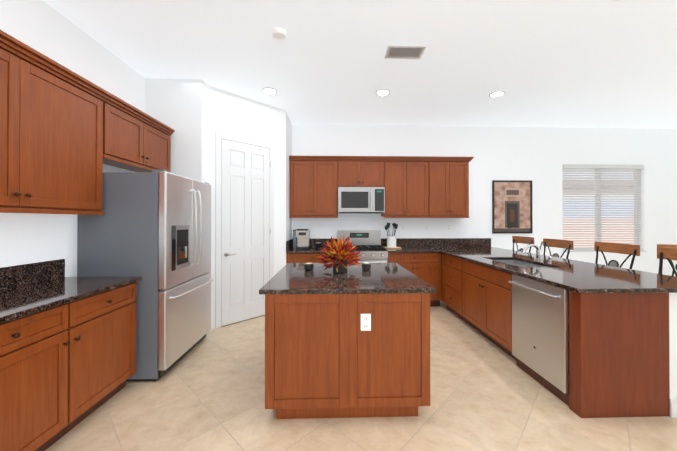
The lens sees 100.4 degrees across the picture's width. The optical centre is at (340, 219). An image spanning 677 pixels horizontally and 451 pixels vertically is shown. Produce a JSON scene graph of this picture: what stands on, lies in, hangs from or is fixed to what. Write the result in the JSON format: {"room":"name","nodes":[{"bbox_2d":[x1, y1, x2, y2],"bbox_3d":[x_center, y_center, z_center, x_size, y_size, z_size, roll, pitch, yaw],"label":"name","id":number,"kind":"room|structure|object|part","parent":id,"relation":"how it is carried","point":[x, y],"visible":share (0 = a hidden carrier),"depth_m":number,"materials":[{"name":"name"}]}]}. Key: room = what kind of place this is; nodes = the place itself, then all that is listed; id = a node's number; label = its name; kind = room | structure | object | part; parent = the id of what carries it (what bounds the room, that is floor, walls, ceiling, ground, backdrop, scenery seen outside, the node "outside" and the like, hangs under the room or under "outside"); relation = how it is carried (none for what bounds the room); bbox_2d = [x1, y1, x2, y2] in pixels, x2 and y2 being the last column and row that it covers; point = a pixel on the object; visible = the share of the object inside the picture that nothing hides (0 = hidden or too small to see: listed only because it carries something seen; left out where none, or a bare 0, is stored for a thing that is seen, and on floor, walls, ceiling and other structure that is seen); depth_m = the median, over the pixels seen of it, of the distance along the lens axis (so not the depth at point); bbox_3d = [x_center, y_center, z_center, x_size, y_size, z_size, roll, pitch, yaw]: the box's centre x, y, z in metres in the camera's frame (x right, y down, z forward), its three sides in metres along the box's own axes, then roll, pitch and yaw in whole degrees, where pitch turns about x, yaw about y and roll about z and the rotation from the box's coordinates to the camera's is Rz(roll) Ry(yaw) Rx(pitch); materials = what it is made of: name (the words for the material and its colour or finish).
{"room":"kitchen","nodes":[
{"label":"kitchen","id":0,"kind":"room"},
{"bbox_2d":[0,0,144,276],"bbox_3d":[-2.334,-0.162,1.116,0.120,3.080,8.010,0,0,-2],"label":"wall","id":1,"kind":"structure","parent":0,"point":[44,28],"depth_m":2.28,"materials":[{"name":"white paint"}]},
{"bbox_2d":[0,38,35,209],"bbox_3d":[-2.115,-0.546,1.397,0.330,0.950,0.760,0,0,-2],"label":"upper cabinet","id":2,"kind":"object","parent":1,"relation":"attached to","point":[17,68],"depth_m":1.71,"materials":[{"name":"brown wood"}]},
{"bbox_2d":[0,259,64,290],"bbox_3d":[-2.262,0.395,1.114,0.020,0.150,2.465,0,0,-2],"label":"backsplash","id":3,"kind":"structure","parent":1,"relation":"attached to","point":[16,276],"depth_m":2.08,"materials":[{"name":"black stone"}]},
{"bbox_2d":[12,58,107,213],"bbox_3d":[-2.133,-0.543,2.008,0.330,0.950,0.693,0,0,-2],"label":"upper cabinet","id":4,"kind":"object","parent":1,"relation":"attached to","point":[66,134],"depth_m":2.04,"materials":[{"name":"brown wood"}]},
{"bbox_2d":[108,98,171,172],"bbox_3d":[-2.157,-0.779,2.847,0.330,0.470,0.984,0,0,-2],"label":"upper cabinet","id":5,"kind":"object","parent":1,"relation":"attached to","point":[136,144],"depth_m":2.76,"materials":[{"name":"brown wood"}]},
{"bbox_2d":[145,78,291,328],"bbox_3d":[-1.601,-0.148,4.194,1.525,3.080,1.600,0,0,-2],"label":"wall","id":6,"kind":"structure","parent":0,"point":[196,115],"depth_m":3.58,"materials":[{"name":"white paint"}]},
{"bbox_2d":[215,132,273,328],"bbox_3d":[-1.284,0.136,3.890,0.708,2.510,0.850,0,0,45],"label":"door","id":7,"kind":"structure","parent":6,"relation":"attached to","point":[244,199],"depth_m":3.85,"materials":[{"name":"white wood"}]},
{"bbox_3d":[-1.270,0.166,3.905,0.499,2.040,0.502,0,0,-2],"label":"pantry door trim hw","id":8,"kind":"part","parent":7,"relation":"part of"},
{"bbox_2d":[286,239,292,249],"bbox_3d":[-0.840,0.411,4.682,0.019,0.150,0.660,0,0,-2],"label":"backsplash","id":9,"kind":"structure","parent":6,"relation":"attached to","point":[288,244],"depth_m":4.57,"materials":[{"name":"black stone"}]},
{"bbox_2d":[43,0,676,128],"bbox_3d":[2.399,-1.742,1.262,9.550,0.080,8.010,0,0,-2],"label":"ceiling","id":10,"kind":"structure","parent":0,"point":[579,63],"depth_m":2.91,"materials":[{"name":"white paint"}]},
{"bbox_2d":[262,87,276,94],"bbox_3d":[-0.929,-1.686,3.700,0.194,0.024,0.194,0,0,-2],"label":"recessed light","id":11,"kind":"object","parent":10,"relation":"in","point":[269,90],"visible":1,"depth_m":3.68,"materials":[{"name":"white"}]},
{"bbox_2d":[272,28,286,39],"bbox_3d":[-0.555,-1.679,2.561,0.136,0.034,0.136,0,0,-2],"label":"smoke detector","id":12,"kind":"object","parent":10,"relation":"attached to","point":[279,33],"visible":1,"depth_m":2.53,"materials":[{"name":"white plastic"}]},
{"bbox_2d":[375,89,389,95],"bbox_3d":[0.561,-1.686,3.744,0.194,0.024,0.194,0,0,-2],"label":"recessed light","id":13,"kind":"object","parent":10,"relation":"in","point":[382,92],"visible":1,"depth_m":3.74,"materials":[{"name":"white"}]},
{"bbox_2d":[384,45,425,58],"bbox_3d":[0.647,-1.687,2.846,0.370,0.012,0.210,0,0,-2],"label":"ceiling vent","id":14,"kind":"object","parent":10,"relation":"in","point":[404,51],"visible":1,"depth_m":2.84,"materials":[{"name":"white metal"}]},
{"bbox_2d":[489,90,504,97],"bbox_3d":[2.100,-1.686,3.789,0.194,0.024,0.194,0,0,-2],"label":"recessed light","id":15,"kind":"object","parent":10,"relation":"in","point":[494,94],"visible":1,"depth_m":3.78,"materials":[{"name":"white"}]},
{"bbox_2d":[45,300,676,450],"bbox_3d":[2.399,1.408,1.247,9.550,0.060,8.010,0,0,-2],"label":"floor","id":16,"kind":"structure","parent":0,"point":[207,393],"depth_m":1.97,"materials":[{"name":"tile"}]},
{"bbox_2d":[0,283,136,450],"bbox_3d":[-1.979,0.942,1.693,0.620,0.876,1.288,0,0,-2],"label":"base cabinet","id":17,"kind":"object","parent":16,"relation":"on","point":[67,354],"depth_m":1.70,"materials":[{"name":"brown wood"}]},
{"bbox_2d":[0,275,141,322],"bbox_3d":[-1.950,0.486,1.122,0.645,0.032,2.465,0,0,-2],"label":"countertop","id":18,"kind":"structure","parent":17,"relation":"on","point":[33,298],"depth_m":1.83,"materials":[{"name":"black stone"}]},
{"bbox_2d":[77,170,213,380],"bbox_3d":[-1.828,0.481,2.839,0.813,1.810,0.910,0,0,-2],"label":"fridge","id":19,"kind":"object","parent":16,"relation":"on","point":[152,228],"visible":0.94,"depth_m":2.40,"materials":[{"name":"grey metal"}]},
{"bbox_2d":[286,254,327,263],"bbox_3d":[-0.448,0.956,4.700,0.805,0.876,0.640,0,0,-2],"label":"base cabinet","id":20,"kind":"object","parent":16,"relation":"on","point":[290,258],"depth_m":4.38,"materials":[{"name":"brown wood"}]},
{"bbox_2d":[286,246,328,253],"bbox_3d":[-0.448,0.502,4.690,0.805,0.032,0.665,0,0,-2],"label":"countertop","id":21,"kind":"structure","parent":20,"relation":"on","point":[312,250],"depth_m":4.40,"materials":[{"name":"black stone"}]},
{"bbox_2d":[293,229,309,248],"bbox_3d":[-0.662,0.321,4.752,0.275,0.330,0.315,0,0,-2],"label":"coffee maker","id":22,"kind":"object","parent":21,"relation":"on","point":[301,238],"visible":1,"depth_m":4.70,"materials":[{"name":"silver plastic"}]},
{"bbox_2d":[315,242,320,247],"bbox_3d":[-0.381,0.436,4.797,0.094,0.100,0.094,0,0,-2],"label":"canister","id":23,"kind":"object","parent":21,"relation":"on","point":[317,244],"visible":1,"depth_m":4.76,"materials":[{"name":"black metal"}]},
{"bbox_2d":[259,263,435,418],"bbox_3d":[0.036,0.930,2.522,1.210,0.908,1.217,0,0,-2],"label":"kitchen island","id":24,"kind":"object","parent":16,"relation":"on","point":[353,342],"visible":1,"depth_m":1.93,"materials":[{"name":"brown wood"}]},
{"bbox_2d":[259,263,435,293],"bbox_3d":[0.036,0.492,2.524,1.210,0.032,1.217,0,0,-2],"label":"countertop","id":25,"kind":"structure","parent":24,"relation":"on","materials":[{"name":"black stone"}]},
{"bbox_2d":[304,263,313,269],"bbox_3d":[-0.299,0.444,2.668,0.092,0.064,0.092,0,0,-2],"label":"candle holder","id":26,"kind":"object","parent":25,"relation":"on","point":[308,266],"visible":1,"depth_m":2.63,"materials":[{"name":"black glass"}]},
{"bbox_2d":[316,235,361,272],"bbox_3d":[-0.006,0.306,2.570,0.434,0.339,0.424,0,0,-2],"label":"flower arrangement","id":27,"kind":"object","parent":25,"relation":"on","point":[342,260],"visible":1,"depth_m":2.51,"materials":[{"name":"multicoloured plant"}]},
{"bbox_2d":[362,262,370,269],"bbox_3d":[0.246,0.444,2.684,0.092,0.064,0.092,0,0,-2],"label":"candle holder","id":28,"kind":"object","parent":25,"relation":"on","point":[366,265],"visible":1,"depth_m":2.65,"materials":[{"name":"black glass"}]},
{"bbox_2d":[361,314,370,330],"bbox_3d":[0.173,0.704,1.935,0.070,0.115,0.006,0,0,-2],"label":"outlet","id":29,"kind":"object","parent":24,"relation":"attached to","point":[365,318],"depth_m":1.93,"materials":[{"name":"white plastic"}]},
{"bbox_2d":[338,230,387,262],"bbox_3d":[0.339,0.792,4.661,0.758,1.205,0.747,0,0,-2],"label":"range","id":30,"kind":"object","parent":16,"relation":"on","point":[370,248],"visible":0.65,"depth_m":4.95,"materials":[{"name":"silver metal"}]},
{"bbox_2d":[387,254,441,305],"bbox_3d":[1.157,0.956,4.712,0.872,0.876,0.710,0,0,-2],"label":"base cabinet","id":31,"kind":"object","parent":16,"relation":"on","point":[435,298],"depth_m":4.44,"materials":[{"name":"brown wood"}]},
{"bbox_2d":[442,286,505,329],"bbox_3d":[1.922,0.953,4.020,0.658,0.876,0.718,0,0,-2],"label":"base cabinet","id":32,"kind":"object","parent":16,"relation":"on","point":[480,311],"depth_m":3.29,"materials":[{"name":"brown wood"}]},
{"bbox_2d":[512,236,533,252],"bbox_3d":[2.731,0.836,4.556,0.548,1.118,0.500,0,0,-2],"label":"stool","id":33,"kind":"object","parent":16,"relation":"on","point":[522,239],"visible":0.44,"depth_m":4.61,"materials":[{"name":"brown wood"}]},
{"bbox_3d":[2.972,0.334,4.565,0.066,0.115,0.500,0,0,-2],"label":"rail","id":34,"kind":"part","parent":33,"relation":"part of","materials":[{"name":"brown wood"}]},
{"bbox_2d":[543,238,573,258],"bbox_3d":[2.751,0.833,3.856,0.548,1.118,0.500,0,0,-2],"label":"stool","id":35,"kind":"object","parent":16,"relation":"on","point":[560,243],"visible":0.38,"depth_m":3.87,"materials":[{"name":"brown wood"}]},
{"bbox_3d":[2.992,0.331,3.865,0.066,0.115,0.500,0,0,-2],"label":"rail","id":36,"kind":"part","parent":35,"relation":"part of","materials":[{"name":"brown wood"}]},
{"bbox_2d":[506,294,657,411],"bbox_3d":[1.965,0.945,2.416,0.666,0.876,0.688,0,0,-2],"label":"base cabinet","id":37,"kind":"object","parent":16,"relation":"on","point":[581,339],"depth_m":1.98,"materials":[{"name":"brown wood"}]},
{"bbox_2d":[383,246,676,293],"bbox_3d":[1.762,0.496,3.507,2.011,0.032,3.158,0,0,-2],"label":"countertop","id":38,"kind":"structure","parent":37,"relation":"on","point":[462,269],"depth_m":2.91,"materials":[{"name":"black stone"}]},
{"bbox_2d":[385,246,400,248],"bbox_3d":[0.880,0.477,4.793,0.260,0.018,0.220,0,0,-2],"label":"cutting board","id":39,"kind":"object","parent":38,"relation":"on","point":[396,247],"visible":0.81,"depth_m":4.72,"materials":[{"name":"brown wood"}]},
{"bbox_2d":[385,222,397,246],"bbox_3d":[0.873,0.258,4.804,0.247,0.418,0.166,0,0,-2],"label":"utensil crock","id":40,"kind":"object","parent":39,"relation":"on","point":[391,240],"visible":1,"depth_m":4.76,"materials":[{"name":"white ceramic"}]},
{"bbox_2d":[498,258,517,261],"bbox_3d":[2.021,0.611,3.410,0.399,0.222,0.368,0,0,-2],"label":"sink","id":41,"kind":"object","parent":38,"relation":"in","point":[499,259],"depth_m":3.60,"materials":[{"name":"silver metal"}]},
{"bbox_2d":[514,262,537,265],"bbox_3d":[2.032,0.609,3.021,0.399,0.222,0.368,0,0,-2],"label":"sink","id":42,"kind":"object","parent":38,"relation":"in","point":[515,263],"depth_m":3.23,"materials":[{"name":"silver metal"}]},
{"bbox_2d":[518,242,553,261],"bbox_3d":[2.247,0.365,3.270,0.270,0.228,0.206,0,0,-2],"label":"faucet","id":43,"kind":"object","parent":38,"relation":"on","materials":[{"name":"silver metal"}]},
{"bbox_2d":[512,274,568,393],"bbox_3d":[1.677,0.950,2.373,0.088,0.868,0.612,0,0,-2],"label":"dishwasher","id":44,"kind":"object","parent":37,"relation":"in","point":[540,323],"depth_m":2.29,"materials":[{"name":"silver metal"}]},
{"bbox_2d":[594,242,639,268],"bbox_3d":[2.910,0.830,3.200,0.548,1.118,0.500,0,0,-2],"label":"stool","id":45,"kind":"object","parent":16,"relation":"on","point":[628,249],"visible":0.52,"depth_m":3.21,"materials":[{"name":"brown wood"}]},
{"bbox_3d":[3.151,0.328,3.209,0.066,0.115,0.500,0,0,-2],"label":"rail","id":46,"kind":"part","parent":45,"relation":"part of","materials":[{"name":"brown wood"}]},
{"bbox_2d":[657,247,676,276],"bbox_3d":[2.900,0.826,2.510,0.548,1.118,0.500,0,0,-2],"label":"stool","id":47,"kind":"object","parent":16,"relation":"on","point":[668,254],"visible":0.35,"depth_m":2.70,"materials":[{"name":"brown wood"}]},
{"bbox_3d":[3.141,0.325,2.519,0.066,0.115,0.500,0,0,-2],"label":"rail","id":48,"kind":"part","parent":47,"relation":"part of","materials":[{"name":"brown wood"}]},
{"bbox_2d":[292,125,676,275],"bbox_3d":[2.284,-0.143,5.182,9.590,3.080,0.150,0,0,-2],"label":"wall","id":49,"kind":"structure","parent":0,"point":[538,156],"depth_m":5.14,"materials":[{"name":"white paint"}]},
{"bbox_2d":[289,156,336,215],"bbox_3d":[-0.451,-0.530,4.862,0.806,0.950,0.330,0,0,-2],"label":"upper cabinet","id":50,"kind":"object","parent":49,"relation":"attached to","point":[313,183],"depth_m":4.70,"materials":[{"name":"brown wood"}]},
{"bbox_2d":[337,160,384,191],"bbox_3d":[0.339,-0.772,4.887,0.776,0.465,0.330,0,0,-2],"label":"upper cabinet","id":51,"kind":"object","parent":49,"relation":"attached to","point":[350,173],"depth_m":4.73,"materials":[{"name":"brown wood"}]},
{"bbox_2d":[338,187,384,213],"bbox_3d":[0.341,-0.320,4.828,0.770,0.430,0.444,0,0,-2],"label":"microwave","id":52,"kind":"object","parent":51,"relation":"attached to","point":[361,200],"visible":0.9,"depth_m":4.66,"materials":[{"name":"silver metal"}]},
{"bbox_2d":[310,238,489,245],"bbox_3d":[0.940,0.413,5.054,3.563,0.150,0.020,0,0,-2],"label":"backsplash","id":53,"kind":"structure","parent":49,"relation":"attached to","point":[399,241],"depth_m":5.06,"materials":[{"name":"black stone"}]},
{"bbox_2d":[381,160,432,215],"bbox_3d":[1.139,-0.530,4.909,0.825,0.950,0.330,0,0,-2],"label":"upper cabinet","id":54,"kind":"object","parent":49,"relation":"attached to","point":[426,187],"depth_m":4.75,"materials":[{"name":"brown wood"}]},
{"bbox_2d":[401,224,450,229],"bbox_3d":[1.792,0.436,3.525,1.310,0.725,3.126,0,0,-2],"label":"outlet plates","id":55,"kind":"object","parent":49,"relation":"attached to","point":[426,226],"visible":1,"depth_m":5.08,"materials":[{"name":"white plastic"}]},
{"bbox_2d":[433,160,468,215],"bbox_3d":[1.796,-0.529,4.928,0.761,0.950,0.330,0,0,-2],"label":"upper cabinet","id":56,"kind":"object","parent":49,"relation":"attached to","point":[450,177],"depth_m":4.77,"materials":[{"name":"brown wood"}]},
{"bbox_2d":[492,180,532,232],"bbox_3d":[3.117,-0.229,5.117,0.730,0.960,0.025,0,0,-2],"label":"picture frame","id":57,"kind":"object","parent":49,"relation":"attached to","point":[511,206],"visible":1,"depth_m":5.12,"materials":[{"name":"black plastic"}]},
{"bbox_2d":[562,172,646,251],"bbox_3d":[4.831,-0.210,5.242,1.585,1.605,0.160,0,0,-2],"label":"window","id":58,"kind":"structure","parent":49,"relation":"in","point":[579,247],"depth_m":5.28,"materials":[{"name":"white"}]},
{"bbox_2d":[562,164,643,249],"bbox_3d":[4.832,-0.225,5.206,1.521,1.572,0.078,0,0,-2],"label":"window blinds","id":59,"kind":"object","parent":58,"relation":"attached to","point":[607,175],"visible":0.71,"depth_m":5.21,"materials":[{"name":"white plastic"}]},
{"bbox_2d":[669,293,676,400],"bbox_3d":[2.372,0.952,3.543,0.210,0.874,3.118,0,0,-2],"label":"wall","id":60,"kind":"structure","parent":0,"point":[672,345],"depth_m":1.98,"materials":[{"name":"white paint"}]},
{"bbox_2d":[670,399,676,405],"bbox_3d":[2.487,1.327,3.537,0.020,0.125,3.133,0,0,-2],"label":"baseboard","id":61,"kind":"structure","parent":60,"relation":"attached to","point":[674,401],"depth_m":1.97,"materials":[{"name":"white wood"}]},
{"label":"outside","id":62,"kind":"structure","parent":0,"visible":0},
{"bbox_2d":[562,172,633,246],"bbox_3d":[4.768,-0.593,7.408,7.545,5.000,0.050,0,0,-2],"label":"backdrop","id":63,"kind":"structure","parent":62,"point":[601,216],"depth_m":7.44,"materials":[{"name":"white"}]}
]}

